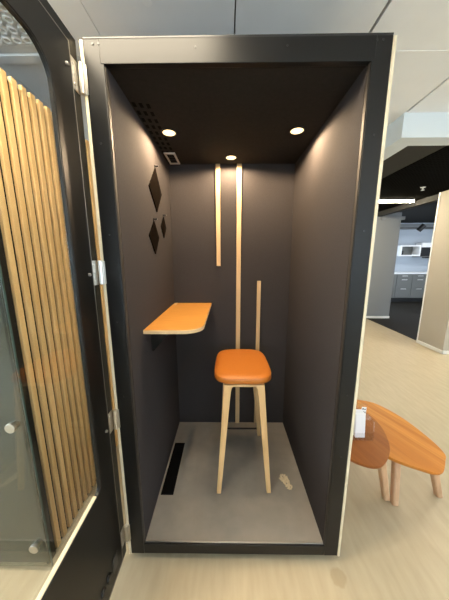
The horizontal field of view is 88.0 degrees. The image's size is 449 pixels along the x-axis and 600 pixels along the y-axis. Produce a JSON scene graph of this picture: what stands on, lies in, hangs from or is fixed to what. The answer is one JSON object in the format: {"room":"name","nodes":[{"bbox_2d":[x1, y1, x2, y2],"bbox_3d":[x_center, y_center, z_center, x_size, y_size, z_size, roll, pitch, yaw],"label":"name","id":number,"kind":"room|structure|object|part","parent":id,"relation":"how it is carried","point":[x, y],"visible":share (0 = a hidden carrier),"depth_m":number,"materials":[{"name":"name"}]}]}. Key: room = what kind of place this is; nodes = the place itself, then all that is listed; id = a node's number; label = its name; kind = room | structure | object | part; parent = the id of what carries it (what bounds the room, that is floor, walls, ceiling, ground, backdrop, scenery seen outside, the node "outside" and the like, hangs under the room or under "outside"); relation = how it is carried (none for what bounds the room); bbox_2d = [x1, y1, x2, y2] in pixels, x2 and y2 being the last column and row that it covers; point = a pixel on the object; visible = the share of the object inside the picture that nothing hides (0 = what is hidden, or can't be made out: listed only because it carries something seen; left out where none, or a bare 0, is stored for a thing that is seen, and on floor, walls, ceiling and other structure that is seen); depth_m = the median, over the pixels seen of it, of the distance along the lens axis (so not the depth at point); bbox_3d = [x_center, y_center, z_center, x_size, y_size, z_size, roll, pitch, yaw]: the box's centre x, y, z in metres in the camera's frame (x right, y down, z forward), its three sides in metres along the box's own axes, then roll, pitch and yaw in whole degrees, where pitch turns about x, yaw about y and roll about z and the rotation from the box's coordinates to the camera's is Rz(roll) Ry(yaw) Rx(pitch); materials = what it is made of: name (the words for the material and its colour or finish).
{"room":"office","nodes":[
{"label":"office","id":0,"kind":"room"},
{"bbox_2d":[0,302,448,599],"bbox_3d":[2.063,1.118,2.446,14.000,0.050,12.600,0,10,1],"label":"floor","id":1,"kind":"structure","parent":0,"point":[388,551],"depth_m":1.22,"materials":[{"name":"beige wood"}]},
{"bbox_2d":[0,68,118,565],"bbox_3d":[-1.423,0.139,1.425,1.156,2.265,0.992,0,10,1],"label":"slatted wall","id":2,"kind":"structure","parent":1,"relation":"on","point":[47,467],"depth_m":1.12,"materials":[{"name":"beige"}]},
{"bbox_3d":[-0.893,0.223,0.992,0.015,2.254,0.046,0,10,1],"label":"corner post","id":3,"kind":"part","parent":2,"relation":"part of","materials":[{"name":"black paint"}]},
{"bbox_2d":[0,0,396,599],"bbox_3d":[0.020,0.228,0.943,1.112,2.256,2.010,0,10,1],"label":"booth","id":4,"kind":"object","parent":1,"relation":"on","point":[237,178],"visible":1,"depth_m":1.12,"materials":[{"name":"black paint"}]},
{"bbox_3d":[-0.501,0.297,0.464,0.010,2.102,0.942,0,10,1],"label":"door panel","id":5,"kind":"part","parent":4,"relation":"part of","materials":[{"name":"clear glass"}]},
{"bbox_3d":[-0.498,0.297,0.464,0.005,2.102,0.942,0,10,1],"label":"edge trim","id":6,"kind":"part","parent":4,"relation":"part of","materials":[{"name":"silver metal"}]},
{"bbox_3d":[-0.524,0.292,0.469,0.035,2.185,1.043,0,10,1],"label":"door","id":7,"kind":"part","parent":4,"relation":"part of","materials":[{"name":"black paint"}]},
{"bbox_3d":[-0.476,0.119,1.458,0.010,2.206,0.968,0,10,1],"label":"panel","id":8,"kind":"part","parent":4,"relation":"part of","materials":[{"name":"brown wood"}]},
{"bbox_3d":[-0.487,1.169,1.037,0.004,0.075,0.036,0,10,1],"label":"plate","id":9,"kind":"part","parent":4,"relation":"part of","materials":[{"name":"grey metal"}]},
{"bbox_2d":[161,128,176,136],"bbox_3d":[-0.295,-0.890,1.236,0.078,0.006,0.078,0,10,1],"label":"spotlight","id":10,"kind":"object","parent":4,"relation":"attached to","point":[165,132],"depth_m":1.23,"materials":[{"name":"white"}]},
{"bbox_2d":[164,152,179,163],"bbox_3d":[-0.350,-0.949,1.562,0.070,0.008,0.176,0,10,1],"label":"air vent","id":11,"kind":"object","parent":4,"relation":"attached to","point":[169,157],"depth_m":1.55,"materials":[{"name":"grey metal"}]},
{"bbox_2d":[161,443,184,494],"bbox_3d":[-0.349,1.151,1.615,0.077,0.003,0.403,0,10,1],"label":"grille","id":12,"kind":"object","parent":4,"relation":"attached to","point":[172,473],"depth_m":1.58,"materials":[{"name":"black metal"}]},
{"bbox_2d":[143,303,211,333],"bbox_3d":[-0.254,0.096,1.503,0.295,0.020,0.707,0,10,1],"label":"shelf","id":13,"kind":"object","parent":4,"relation":"attached to","point":[177,318],"depth_m":1.35,"materials":[{"name":"brown wood"}]},
{"bbox_2d":[225,155,236,159],"bbox_3d":[0.044,-0.949,1.547,0.078,0.006,0.078,0,10,1],"label":"spotlight","id":14,"kind":"object","parent":4,"relation":"attached to","point":[227,157],"depth_m":1.54,"materials":[{"name":"white"}]},
{"bbox_3d":[0.048,1.262,1.179,0.911,0.057,0.009,0,10,1],"label":"frame sill","id":15,"kind":"part","parent":4,"relation":"part of","materials":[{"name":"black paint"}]},
{"bbox_3d":[0.047,-0.973,1.252,1.043,0.006,0.965,0,10,1],"label":"panel","id":16,"kind":"part","parent":4,"relation":"part of","materials":[{"name":"grey metal"}]},
{"bbox_2d":[214,349,270,493],"bbox_3d":[0.114,0.773,1.596,0.355,0.751,0.492,0,10,1],"label":"bar stool","id":17,"kind":"object","parent":4,"relation":"on","point":[233,367],"visible":1,"depth_m":1.40,"materials":[{"name":"leather"}]},
{"bbox_3d":[0.007,0.837,1.401,0.110,0.697,0.084,0,10,1],"label":"leg","id":18,"kind":"part","parent":17,"relation":"part of","materials":[{"name":"brown wood"}]},
{"bbox_3d":[0.114,0.427,1.547,0.354,0.053,0.444,0,10,1],"label":"seat","id":19,"kind":"part","parent":17,"relation":"part of","materials":[{"name":"leather"}]},
{"bbox_3d":[0.116,0.467,1.522,0.214,0.016,0.351,0,10,1],"label":"seat rail","id":20,"kind":"part","parent":17,"relation":"part of","materials":[{"name":"brown wood"}]},
{"bbox_3d":[0.240,0.767,1.774,0.164,0.697,0.066,-9,14,-40],"label":"leg","id":21,"kind":"part","parent":17,"relation":"part of","materials":[{"name":"brown wood"}]},
{"bbox_3d":[0.231,0.835,1.409,0.135,0.697,0.057,5,12,26],"label":"leg","id":22,"kind":"part","parent":17,"relation":"part of","materials":[{"name":"brown wood"}]},
{"bbox_2d":[279,474,291,489],"bbox_3d":[0.399,1.170,1.501,0.059,0.003,0.113,-6,12,-28],"label":"wood shavings","id":23,"kind":"object","parent":4,"relation":"on","point":[285,479],"visible":1,"depth_m":1.50},
{"bbox_2d":[289,126,304,134],"bbox_3d":[0.381,-0.889,1.220,0.078,0.006,0.078,0,10,1],"label":"spotlight","id":24,"kind":"object","parent":4,"relation":"attached to","point":[293,130],"depth_m":1.22,"materials":[{"name":"white"}]},
{"bbox_3d":[0.577,0.119,1.446,0.010,2.206,0.968,0,10,1],"label":"panel","id":25,"kind":"part","parent":4,"relation":"part of","materials":[{"name":"brown wood"}]},
{"bbox_2d":[350,408,389,500],"bbox_3d":[0.836,1.043,1.522,0.437,0.440,0.535,0,10,1],"label":"side table","id":26,"kind":"object","parent":1,"relation":"on","point":[372,451],"visible":0.45,"depth_m":1.37,"materials":[{"name":"brown wood"}]},
{"bbox_3d":[0.975,1.071,1.431,0.171,0.416,0.051,-4,11,-19],"label":"leg","id":27,"kind":"part","parent":26,"relation":"part of","materials":[{"name":"brown wood"}]},
{"bbox_3d":[0.829,0.745,1.424,0.127,0.180,0.098,0,10,1],"label":"holder","id":28,"kind":"object","parent":26,"relation":"on","visible":0},
{"bbox_2d":[353,409,365,437],"bbox_3d":[0.821,0.755,1.427,0.058,0.148,0.064,0,10,1],"label":"leaflets","id":29,"kind":"object","parent":28,"relation":"in","point":[360,417],"visible":0.79,"depth_m":1.41,"materials":[{"name":"white paper"}]},
{"bbox_2d":[391,274,396,301],"bbox_3d":[5.527,-0.443,8.099,0.515,0.950,0.515,0,10,1],"label":"base cabinet","id":30,"kind":"object","parent":1,"relation":"on","point":[395,275],"visible":0.26,"depth_m":7.85,"materials":[{"name":"grey"}]},
{"bbox_3d":[5.524,-0.258,7.897,0.507,0.360,0.021,0,10,1],"label":"drawer","id":31,"kind":"part","parent":30,"relation":"part of","materials":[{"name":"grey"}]},
{"bbox_2d":[394,272,426,273],"bbox_3d":[6.568,-0.936,7.998,2.640,0.049,0.529,0,10,1],"label":"countertop","id":32,"kind":"structure","parent":30,"relation":"on","point":[394,272],"depth_m":7.76,"materials":[{"name":"white"}]},
{"bbox_2d":[356,400,445,505],"bbox_3d":[1.079,1.056,1.613,0.472,0.380,0.681,-5,12,-26],"label":"side table","id":33,"kind":"object","parent":1,"relation":"on","point":[409,447],"visible":0.58,"depth_m":1.46,"materials":[{"name":"brown wood"}]},
{"bbox_3d":[1.093,1.092,1.481,0.051,0.356,0.159,4,11,22],"label":"leg","id":34,"kind":"part","parent":33,"relation":"part of","materials":[{"name":"brown wood"}]},
{"bbox_3d":[1.325,1.094,1.467,0.166,0.356,0.047,-1,11,-7],"label":"leg","id":35,"kind":"part","parent":33,"relation":"part of","materials":[{"name":"brown wood"}]},
{"bbox_2d":[392,274,412,301],"bbox_3d":[6.047,-0.443,8.093,0.515,0.950,0.515,0,10,1],"label":"base cabinet","id":36,"kind":"object","parent":1,"relation":"on","point":[404,281],"visible":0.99,"depth_m":7.85,"materials":[{"name":"grey"}]},
{"bbox_3d":[6.045,-0.259,7.891,0.507,0.360,0.021,0,10,1],"label":"drawer","id":37,"kind":"part","parent":36,"relation":"part of","materials":[{"name":"grey"}]},
{"bbox_3d":[6.043,-0.593,7.829,0.507,0.300,0.021,0,10,1],"label":"drawer","id":38,"kind":"part","parent":36,"relation":"part of","materials":[{"name":"grey"}]},
{"bbox_3d":[6.043,-0.807,7.790,0.507,0.115,0.021,0,10,1],"label":"drawer","id":39,"kind":"part","parent":36,"relation":"part of","materials":[{"name":"grey"}]},
{"bbox_2d":[408,274,426,301],"bbox_3d":[6.567,-0.444,8.086,0.515,0.950,0.515,0,10,1],"label":"base cabinet","id":40,"kind":"object","parent":1,"relation":"on","point":[418,280],"visible":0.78,"depth_m":7.85,"materials":[{"name":"grey"}]},
{"bbox_3d":[6.564,-0.259,7.885,0.507,0.360,0.021,0,10,1],"label":"drawer","id":41,"kind":"part","parent":40,"relation":"part of","materials":[{"name":"grey"}]},
{"bbox_3d":[6.564,-0.593,7.823,0.507,0.300,0.021,0,10,1],"label":"drawer","id":42,"kind":"part","parent":40,"relation":"part of","materials":[{"name":"grey"}]},
{"bbox_3d":[6.563,-0.807,7.784,0.507,0.115,0.021,0,10,1],"label":"drawer","id":43,"kind":"part","parent":40,"relation":"part of","materials":[{"name":"grey"}]},
{"bbox_2d":[0,0,448,222],"bbox_3d":[2.052,-1.409,1.680,14.000,0.202,13.189,0,10,1],"label":"ceiling","id":44,"kind":"structure","parent":0,"point":[420,82],"depth_m":1.02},
{"bbox_2d":[0,2,41,63],"bbox_3d":[-0.958,-1.140,0.867,0.400,0.020,0.615,0,10,1],"label":"ceiling vent","id":45,"kind":"object","parent":44,"relation":"in","point":[12,34],"visible":0.49,"depth_m":1.05,"materials":[{"name":"grey plastic"}]},
{"bbox_3d":[-0.956,-1.138,0.817,0.395,0.006,0.515,0,10,1],"label":"plate","id":46,"kind":"part","parent":45,"relation":"part of","materials":[{"name":"grey plastic"}]},
{"bbox_2d":[379,199,415,202],"bbox_3d":[2.487,-1.779,4.174,1.810,0.051,0.080,0,10,1],"label":"lamp","id":47,"kind":"object","parent":44,"relation":"attached to","point":[380,200],"visible":0.44,"depth_m":4.14,"materials":[{"name":"grey metal"}]},
{"bbox_2d":[384,111,448,159],"bbox_3d":[3.269,-1.586,3.509,4.010,0.185,3.900,0,10,1],"label":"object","id":48,"kind":"structure","parent":44,"relation":"attached to","point":[410,129],"depth_m":1.63,"materials":[{"name":"white paint"}]},
{"bbox_2d":[400,223,433,231],"bbox_3d":[6.019,-2.331,7.315,3.000,0.375,0.216,0,10,1],"label":"track light","id":49,"kind":"object","parent":44,"relation":"hanging from","point":[422,226],"visible":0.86,"depth_m":7.34,"materials":[{"name":"black metal"}]},
{"bbox_2d":[366,212,401,315],"bbox_3d":[-0.384,-0.800,5.741,9.030,2.540,0.120,0,10,1],"label":"wall","id":50,"kind":"structure","parent":0,"point":[387,231],"depth_m":5.62,"materials":[{"name":"grey paint"}]},
{"bbox_2d":[366,316,388,317],"bbox_3d":[-0.376,0.423,5.960,9.040,0.055,0.132,0,10,1],"label":"baseboard","id":51,"kind":"structure","parent":50,"relation":"attached to","point":[366,316],"depth_m":5.84,"materials":[{"name":"white"}]},
{"bbox_2d":[381,216,404,219],"bbox_3d":[3.932,-1.920,5.478,0.530,0.075,0.170,0,10,1],"label":"wall cap","id":52,"kind":"object","parent":50,"relation":"attached to","point":[383,217],"visible":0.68,"depth_m":5.39,"materials":[{"name":"grey paint"}]},
{"bbox_2d":[377,194,438,216],"bbox_3d":[3.587,-1.927,4.612,0.120,0.255,1.800,0,10,1],"label":"beam","id":53,"kind":"structure","parent":0,"point":[434,198],"depth_m":4.43,"materials":[{"name":"grey paint"}]},
{"bbox_2d":[394,223,434,271],"bbox_3d":[6.361,-1.366,8.267,5.540,2.700,0.150,0,10,1],"label":"wall","id":54,"kind":"structure","parent":0,"point":[406,237],"depth_m":8.09,"materials":[{"name":"grey paint"}]},
{"bbox_2d":[397,245,421,255],"bbox_3d":[6.242,-1.684,7.955,0.670,0.360,0.349,0,10,1],"label":"upper cabinet","id":55,"kind":"object","parent":54,"relation":"attached to","point":[409,250],"visible":0.78,"depth_m":7.89,"materials":[{"name":"white paint"}]},
{"bbox_2d":[400,224,433,229],"bbox_3d":[6.671,-2.510,7.961,4.910,0.180,0.030,0,10,1],"label":"trim","id":56,"kind":"structure","parent":54,"relation":"attached to","point":[401,225],"depth_m":7.94,"materials":[{"name":"grey paint"}]},
{"bbox_3d":[6.953,-1.471,7.986,0.748,0.065,0.349,0,10,1],"label":"wall shelf","id":57,"kind":"object","parent":54,"relation":"attached to","visible":0},
{"bbox_2d":[420,247,430,255],"bbox_3d":[6.842,-1.649,7.957,0.470,0.294,0.325,0,10,1],"label":"microwave","id":58,"kind":"object","parent":57,"relation":"on","point":[425,251],"visible":0.35,"depth_m":7.80,"materials":[{"name":"grey metal"}]},
{"bbox_2d":[416,243,430,246],"bbox_3d":[6.841,-1.867,7.915,0.430,0.149,0.250,0,10,1],"label":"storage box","id":59,"kind":"object","parent":58,"relation":"on","point":[422,244],"visible":0.5,"depth_m":7.80,"materials":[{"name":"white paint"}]},
{"bbox_2d":[418,190,448,350],"bbox_3d":[4.372,-0.438,3.708,1.810,2.540,0.500,0,10,1],"label":"wall","id":60,"kind":"structure","parent":0,"point":[434,325],"depth_m":3.75,"materials":[{"name":"beige paint"}]},
{"bbox_2d":[417,192,440,339],"bbox_3d":[3.467,-0.509,3.956,0.015,2.485,0.017,0,10,1],"label":"trim","id":61,"kind":"structure","parent":60,"relation":"attached to","point":[440,192],"depth_m":3.93,"materials":[{"name":"white paint"}]},
{"bbox_2d":[416,340,448,353],"bbox_3d":[4.368,0.785,3.928,1.825,0.055,0.520,0,10,1],"label":"baseboard","id":62,"kind":"structure","parent":60,"relation":"attached to","point":[417,341],"depth_m":3.86,"materials":[{"name":"white"}]}
]}

